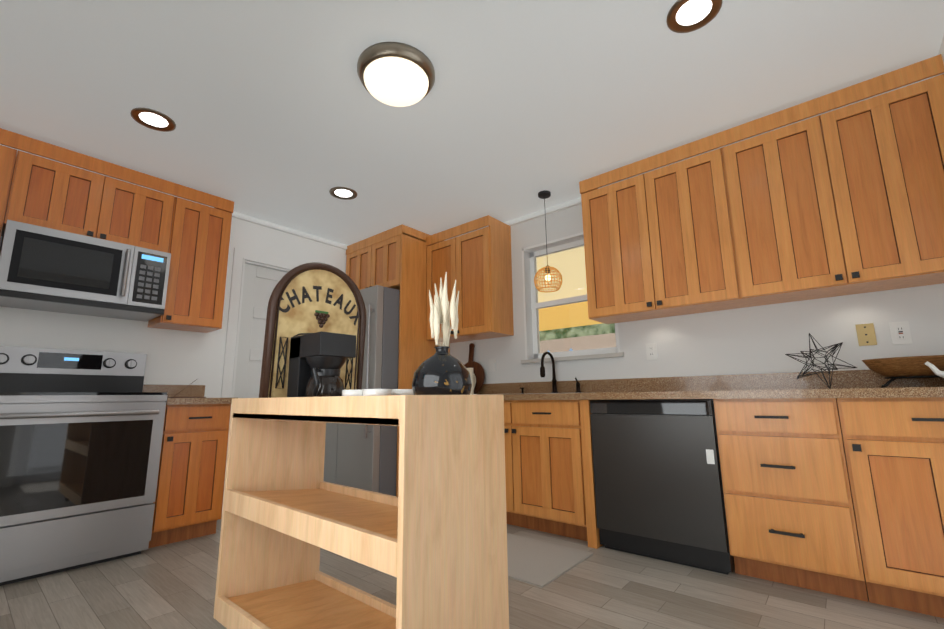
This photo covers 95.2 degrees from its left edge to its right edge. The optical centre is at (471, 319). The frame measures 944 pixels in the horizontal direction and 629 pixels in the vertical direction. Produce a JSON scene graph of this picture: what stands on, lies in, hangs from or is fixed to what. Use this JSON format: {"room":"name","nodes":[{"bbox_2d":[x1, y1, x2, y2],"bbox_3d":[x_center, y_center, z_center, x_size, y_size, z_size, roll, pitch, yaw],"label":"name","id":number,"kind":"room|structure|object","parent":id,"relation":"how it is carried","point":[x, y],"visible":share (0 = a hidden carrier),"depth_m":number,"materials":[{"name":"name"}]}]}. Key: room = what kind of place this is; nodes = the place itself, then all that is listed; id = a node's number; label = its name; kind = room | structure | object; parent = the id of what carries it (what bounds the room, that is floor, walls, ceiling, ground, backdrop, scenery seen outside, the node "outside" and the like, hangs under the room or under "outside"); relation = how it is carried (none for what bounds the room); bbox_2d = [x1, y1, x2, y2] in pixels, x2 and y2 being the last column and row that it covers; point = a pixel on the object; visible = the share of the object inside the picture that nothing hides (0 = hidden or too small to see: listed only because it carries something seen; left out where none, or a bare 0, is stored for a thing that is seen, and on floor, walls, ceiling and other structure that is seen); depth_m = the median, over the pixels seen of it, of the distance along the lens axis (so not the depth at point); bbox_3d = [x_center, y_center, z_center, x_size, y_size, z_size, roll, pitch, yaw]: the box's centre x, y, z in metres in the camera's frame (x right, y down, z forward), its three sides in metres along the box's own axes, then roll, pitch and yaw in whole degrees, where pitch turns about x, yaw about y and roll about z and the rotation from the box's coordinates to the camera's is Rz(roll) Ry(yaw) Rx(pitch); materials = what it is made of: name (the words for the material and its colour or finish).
{"room":"kitchen","nodes":[
{"label":"kitchen","id":0,"kind":"room"},
{"bbox_2d":[0,217,346,397],"bbox_3d":[-2.072,0.294,3.540,0.150,2.450,3.858,-9,-13,39],"label":"wall","id":1,"kind":"structure","parent":0,"point":[177,357],"depth_m":3.21,"materials":[{"name":"paint"}]},
{"bbox_2d":[0,128,23,237],"bbox_3d":[-2.879,-0.588,2.366,0.317,1.010,0.416,-9,-13,39],"label":"upper cabinet","id":2,"kind":"object","parent":1,"relation":"attached to","point":[9,161],"depth_m":2.46,"materials":[{"name":"brown wood"}]},
{"bbox_2d":[8,136,123,240],"bbox_3d":[-2.600,-0.764,2.736,0.317,0.540,0.453,-9,-13,39],"label":"upper cabinet","id":3,"kind":"object","parent":1,"relation":"attached to","point":[48,193],"depth_m":2.63,"materials":[{"name":"brown wood"}]},
{"bbox_2d":[0,220,170,320],"bbox_3d":[-2.439,-0.272,2.736,0.444,0.424,0.770,-9,-13,39],"label":"microwave","id":4,"kind":"object","parent":3,"relation":"attached to","point":[48,269],"visible":1,"depth_m":2.59,"materials":[{"name":"silver metal"}]},
{"bbox_2d":[112,167,179,255],"bbox_3d":[-2.387,-0.722,2.985,0.317,0.540,0.453,-9,-13,39],"label":"upper cabinet","id":5,"kind":"object","parent":1,"relation":"attached to","point":[145,217],"depth_m":2.94,"materials":[{"name":"brown wood"}]},
{"bbox_2d":[142,384,203,395],"bbox_3d":[-2.596,0.456,2.739,0.019,0.100,1.610,-9,-13,39],"label":"backsplash","id":6,"kind":"structure","parent":1,"relation":"attached to","point":[192,390],"depth_m":3.20,"materials":[{"name":"brown stone"}]},
{"bbox_2d":[0,144,347,249],"bbox_3d":[-2.011,-0.897,3.704,0.030,0.050,3.360,-9,-13,39],"label":"crown molding","id":7,"kind":"structure","parent":1,"relation":"attached to","point":[240,216],"depth_m":3.93,"materials":[{"name":"white"}]},
{"bbox_2d":[148,185,233,332],"bbox_3d":[-2.112,-0.437,3.261,0.317,1.010,0.386,-9,-13,39],"label":"upper cabinet","id":8,"kind":"object","parent":1,"relation":"attached to","point":[192,238],"depth_m":3.16,"materials":[{"name":"brown wood"}]},
{"bbox_2d":[234,263,287,397],"bbox_3d":[-1.761,0.548,3.827,0.040,2.023,0.676,-9,-13,39],"label":"door","id":9,"kind":"structure","parent":1,"relation":"in","point":[259,284],"depth_m":3.73,"materials":[{"name":"white wood"}]},
{"bbox_2d":[221,248,301,509],"bbox_3d":[-1.771,0.505,3.842,0.176,2.135,0.880,-9,-13,39],"label":"door frame","id":10,"kind":"structure","parent":1,"relation":"attached to","point":[241,257],"depth_m":3.60,"materials":[{"name":"white wood"}]},
{"bbox_2d":[0,516,943,628],"bbox_3d":[-0.341,1.247,1.897,4.740,0.050,3.858,-9,-13,39],"label":"floor","id":11,"kind":"structure","parent":0,"point":[170,586],"depth_m":1.89,"materials":[{"name":"grey wood"}]},
{"bbox_2d":[0,346,167,585],"bbox_3d":[-2.315,0.742,2.458,0.698,1.190,0.776,-9,-13,39],"label":"range","id":12,"kind":"object","parent":11,"relation":"on","point":[81,432],"visible":1,"depth_m":2.32,"materials":[{"name":"silver metal"}]},
{"bbox_2d":[148,404,230,547],"bbox_3d":[-1.983,0.997,2.909,0.607,0.840,0.386,-9,-13,39],"label":"base cabinet","id":13,"kind":"object","parent":11,"relation":"on","point":[188,502],"depth_m":2.71,"materials":[{"name":"brown wood"}]},
{"bbox_2d":[165,396,231,403],"bbox_3d":[-1.970,0.563,2.982,0.642,0.040,0.409,-9,-13,39],"label":"countertop","id":14,"kind":"structure","parent":13,"relation":"on","point":[169,400],"depth_m":2.77,"materials":[{"name":"brown stone"}]},
{"bbox_2d":[167,379,205,397],"bbox_3d":[-2.016,0.484,3.054,0.035,0.140,0.240,-9,-13,39],"label":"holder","id":15,"kind":"object","parent":14,"relation":"on","point":[186,397],"visible":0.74,"depth_m":3.03,"materials":[{"name":"grey metal"}]},
{"bbox_2d":[213,395,508,628],"bbox_3d":[-0.420,0.682,1.462,1.030,0.830,0.410,-9,-13,39],"label":"kitchen island","id":16,"kind":"object","parent":11,"relation":"on","point":[432,537],"visible":1,"depth_m":1.28,"materials":[{"name":"brown wood"}]},
{"bbox_2d":[259,262,365,397],"bbox_3d":[-0.649,0.067,1.835,0.075,0.626,0.450,-9,-13,39],"label":"plaque","id":17,"kind":"object","parent":16,"relation":"on","point":[310,298],"visible":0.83,"depth_m":1.81,"materials":[{"name":"beige wood"}]},
{"bbox_2d":[287,331,355,396],"bbox_3d":[-0.577,0.203,1.633,0.222,0.285,0.166,-9,-13,39],"label":"coffee maker","id":18,"kind":"object","parent":16,"relation":"on","point":[317,360],"visible":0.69,"depth_m":1.59,"materials":[{"name":"black plastic"}]},
{"bbox_2d":[342,389,413,395],"bbox_3d":[-0.338,0.291,1.555,0.225,0.078,0.217,-9,-13,39],"label":"plate","id":19,"kind":"object","parent":16,"relation":"on","point":[371,392],"visible":0.31,"depth_m":1.50,"materials":[{"name":"white ceramic"}]},
{"bbox_2d":[412,272,471,394],"bbox_3d":[-0.096,0.072,1.388,0.190,0.445,0.190,-9,-13,39],"label":"vase","id":20,"kind":"object","parent":16,"relation":"on","point":[441,371],"visible":0.9,"depth_m":1.33,"materials":[{"name":"black ceramic"}]},
{"bbox_2d":[323,285,399,495],"bbox_3d":[-0.869,0.699,4.096,0.845,1.820,0.906,-9,-13,39],"label":"refrigerator","id":21,"kind":"object","parent":11,"relation":"on","point":[362,456],"visible":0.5,"depth_m":3.64,"materials":[{"name":"grey metal"}]},
{"bbox_2d":[346,224,449,496],"bbox_3d":[-0.769,0.415,4.261,0.891,2.435,0.657,-9,-13,39],"label":"tall cabinet","id":22,"kind":"object","parent":11,"relation":"on","point":[394,258],"visible":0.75,"depth_m":4.01,"materials":[{"name":"brown wood"}]},
{"bbox_2d":[507,533,592,587],"bbox_3d":[0.152,1.313,2.465,0.900,0.008,0.540,-9,-13,39],"label":"area rug","id":23,"kind":"object","parent":11,"relation":"on","point":[539,563],"visible":0.36,"depth_m":2.30,"materials":[{"name":"fabric"}]},
{"bbox_2d":[504,426,599,547],"bbox_3d":[0.643,1.088,2.971,0.576,0.620,0.608,-9,-13,39],"label":"base cabinet","id":24,"kind":"object","parent":11,"relation":"on","point":[550,485],"depth_m":2.71,"materials":[{"name":"brown wood"}]},
{"bbox_2d":[477,394,517,397],"bbox_3d":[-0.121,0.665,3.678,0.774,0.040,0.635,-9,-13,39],"label":"countertop","id":25,"kind":"structure","parent":24,"relation":"on","point":[505,395],"depth_m":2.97,"materials":[{"name":"brown stone"}]},
{"bbox_2d":[467,368,476,394],"bbox_3d":[-0.067,0.541,3.772,0.200,0.234,0.100,-6,-12,28],"label":"cookbook","id":26,"kind":"object","parent":25,"relation":"on","point":[470,370],"visible":0.04,"depth_m":3.73,"materials":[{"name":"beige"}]},
{"bbox_2d":[464,343,484,393],"bbox_3d":[-0.003,0.450,3.962,0.310,0.481,0.085,-9,-13,39],"label":"cutting board","id":27,"kind":"object","parent":25,"relation":"on","point":[478,371],"visible":0.62,"depth_m":3.90,"materials":[{"name":"brown wood"}]},
{"bbox_2d":[590,399,734,574],"bbox_3d":[1.154,0.896,2.545,0.663,0.835,0.583,-9,-13,39],"label":"dishwasher","id":28,"kind":"object","parent":11,"relation":"on","point":[659,494],"visible":0.96,"depth_m":2.30,"materials":[{"name":"black metal"}]},
{"bbox_2d":[710,398,861,600],"bbox_3d":[1.633,0.819,2.168,0.556,0.840,0.608,-9,-13,39],"label":"base cabinet","id":29,"kind":"object","parent":11,"relation":"on","point":[836,488],"depth_m":1.96,"materials":[{"name":"brown wood"}]},
{"bbox_2d":[566,386,943,401],"bbox_3d":[1.507,0.403,2.329,1.847,0.040,0.635,-9,-13,39],"label":"countertop","id":30,"kind":"structure","parent":29,"relation":"on","point":[839,391],"depth_m":2.04,"materials":[{"name":"brown stone"}]},
{"bbox_2d":[785,333,856,388],"bbox_3d":[1.820,0.214,2.259,0.287,0.296,0.256,-9,-13,39],"label":"star","id":31,"kind":"object","parent":30,"relation":"on","point":[832,349],"visible":0.98,"depth_m":2.25,"materials":[{"name":"black metal"}]},
{"bbox_2d":[861,355,943,387],"bbox_3d":[2.108,0.248,2.032,0.392,0.138,0.280,-9,-13,39],"label":"wooden bowl","id":32,"kind":"object","parent":30,"relation":"on","point":[893,368],"visible":0.96,"depth_m":1.99,"materials":[{"name":"brown wood"}]},
{"bbox_2d":[924,361,943,377],"bbox_3d":[2.042,0.193,1.780,0.241,0.164,0.148,-9,-13,39],"label":"teapot","id":33,"kind":"object","parent":30,"relation":"on","point":[935,370],"visible":1,"depth_m":1.83,"materials":[{"name":"white ceramic"}]},
{"bbox_2d":[830,398,943,617],"bbox_3d":[2.009,0.759,1.857,0.571,0.840,0.608,-9,-13,39],"label":"base cabinet","id":34,"kind":"object","parent":11,"relation":"on","point":[892,449],"depth_m":1.73,"materials":[{"name":"brown wood"}]},
{"bbox_2d":[0,0,943,245],"bbox_3d":[-0.372,-1.238,2.345,4.740,0.100,3.858,-9,-13,39],"label":"ceiling","id":35,"kind":"structure","parent":0,"point":[276,112],"depth_m":2.24,"materials":[{"name":"paint"}]},
{"bbox_2d":[130,108,175,131],"bbox_3d":[-1.821,-1.142,2.469,0.210,0.008,0.210,-9,-13,39],"label":"recessed light","id":36,"kind":"object","parent":35,"relation":"in","point":[153,119],"visible":1,"depth_m":2.46,"materials":[{"name":"brown metal"}]},
{"bbox_2d":[329,187,356,199],"bbox_3d":[-1.007,-0.988,3.378,0.210,0.008,0.210,-9,-13,39],"label":"recessed light","id":37,"kind":"object","parent":35,"relation":"in","point":[344,193],"visible":1,"depth_m":3.37,"materials":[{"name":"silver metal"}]},
{"bbox_2d":[357,42,434,106],"bbox_3d":[-0.372,-1.162,2.124,0.380,0.125,0.380,-9,-13,39],"label":"flush-mount ceiling light","id":38,"kind":"object","parent":35,"relation":"attached to","point":[397,74],"visible":1,"depth_m":2.03,"materials":[{"name":"white glass"}]},
{"bbox_2d":[534,190,561,292],"bbox_3d":[0.579,-0.615,3.355,0.214,0.790,0.216,-9,-13,39],"label":"rattan pendant lamp","id":39,"kind":"object","parent":35,"relation":"hanging from","point":[544,195],"visible":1,"depth_m":3.30,"materials":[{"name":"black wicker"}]},
{"bbox_2d":[666,0,721,32],"bbox_3d":[0.932,-1.293,1.813,0.210,0.008,0.210,-9,-13,39],"label":"recessed light","id":40,"kind":"object","parent":35,"relation":"in","point":[685,16],"visible":1,"depth_m":1.82,"materials":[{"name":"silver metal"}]},
{"bbox_2d":[450,204,943,383],"bbox_3d":[0.899,0.238,3.434,4.540,2.450,0.200,-9,-13,39],"label":"wall","id":41,"kind":"structure","parent":0,"point":[762,339],"depth_m":2.70,"materials":[{"name":"paint"}]},
{"bbox_2d":[426,229,457,342],"bbox_3d":[-0.161,-0.313,4.081,0.443,1.010,0.328,-9,-13,39],"label":"upper cabinet","id":42,"kind":"object","parent":41,"relation":"attached to","point":[438,254],"depth_m":4.04,"materials":[{"name":"brown wood"}]},
{"bbox_2d":[450,215,513,341],"bbox_3d":[0.084,-0.353,3.878,0.442,1.010,0.328,-9,-13,39],"label":"upper cabinet","id":43,"kind":"object","parent":41,"relation":"attached to","point":[480,260],"depth_m":3.74,"materials":[{"name":"brown wood"}]},
{"bbox_2d":[505,198,581,225],"bbox_3d":[0.734,-0.945,3.623,4.340,0.050,0.030,-9,-13,39],"label":"crown molding","id":44,"kind":"structure","parent":41,"relation":"attached to","point":[538,214],"depth_m":3.70,"materials":[{"name":"white"}]},
{"bbox_2d":[522,232,619,359],"bbox_3d":[0.822,-0.184,3.565,0.820,0.990,0.189,-9,-13,39],"label":"window","id":45,"kind":"structure","parent":41,"relation":"in","point":[568,327],"depth_m":3.64,"materials":[{"name":"white"}]},
{"bbox_2d":[521,352,623,363],"bbox_3d":[0.791,0.311,3.431,0.880,0.029,0.125,-9,-13,39],"label":"window sill","id":46,"kind":"structure","parent":41,"relation":"attached to","point":[606,355],"depth_m":3.33,"materials":[{"name":"wood"}]},
{"bbox_2d":[579,164,653,323],"bbox_3d":[1.098,-0.521,3.039,0.518,1.020,0.328,-9,-13,39],"label":"upper cabinet","id":47,"kind":"object","parent":41,"relation":"attached to","point":[614,291],"depth_m":2.96,"materials":[{"name":"brown wood"}]},
{"bbox_2d":[630,137,729,317],"bbox_3d":[1.426,-0.574,2.767,0.585,1.020,0.328,-9,-13,39],"label":"upper cabinet","id":48,"kind":"object","parent":41,"relation":"attached to","point":[679,274],"depth_m":2.69,"materials":[{"name":"brown wood"}]},
{"bbox_2d":[476,370,943,429],"bbox_3d":[0.942,0.559,2.875,3.441,0.340,0.502,-9,-13,39],"label":"countertop","id":49,"kind":"structure","parent":41,"relation":"attached to","point":[519,413],"depth_m":2.79,"materials":[{"name":"brown stone"}]},
{"bbox_2d":[706,105,829,308],"bbox_3d":[1.773,-0.630,2.480,0.585,1.020,0.328,-9,-13,39],"label":"upper cabinet","id":50,"kind":"object","parent":41,"relation":"attached to","point":[762,195],"depth_m":2.40,"materials":[{"name":"brown wood"}]},
{"bbox_2d":[798,54,943,296],"bbox_3d":[2.101,-0.683,2.208,0.519,1.020,0.328,-9,-13,39],"label":"upper cabinet","id":51,"kind":"object","parent":41,"relation":"attached to","point":[877,163],"depth_m":2.10,"materials":[{"name":"brown wood"}]},
{"bbox_2d":[931,35,943,77],"bbox_3d":[1.359,-0.260,0.697,0.150,2.450,3.458,-9,-13,39],"label":"wall","id":52,"kind":"structure","parent":0,"point":[941,50],"depth_m":2.00,"materials":[{"name":"paint"}]}
]}

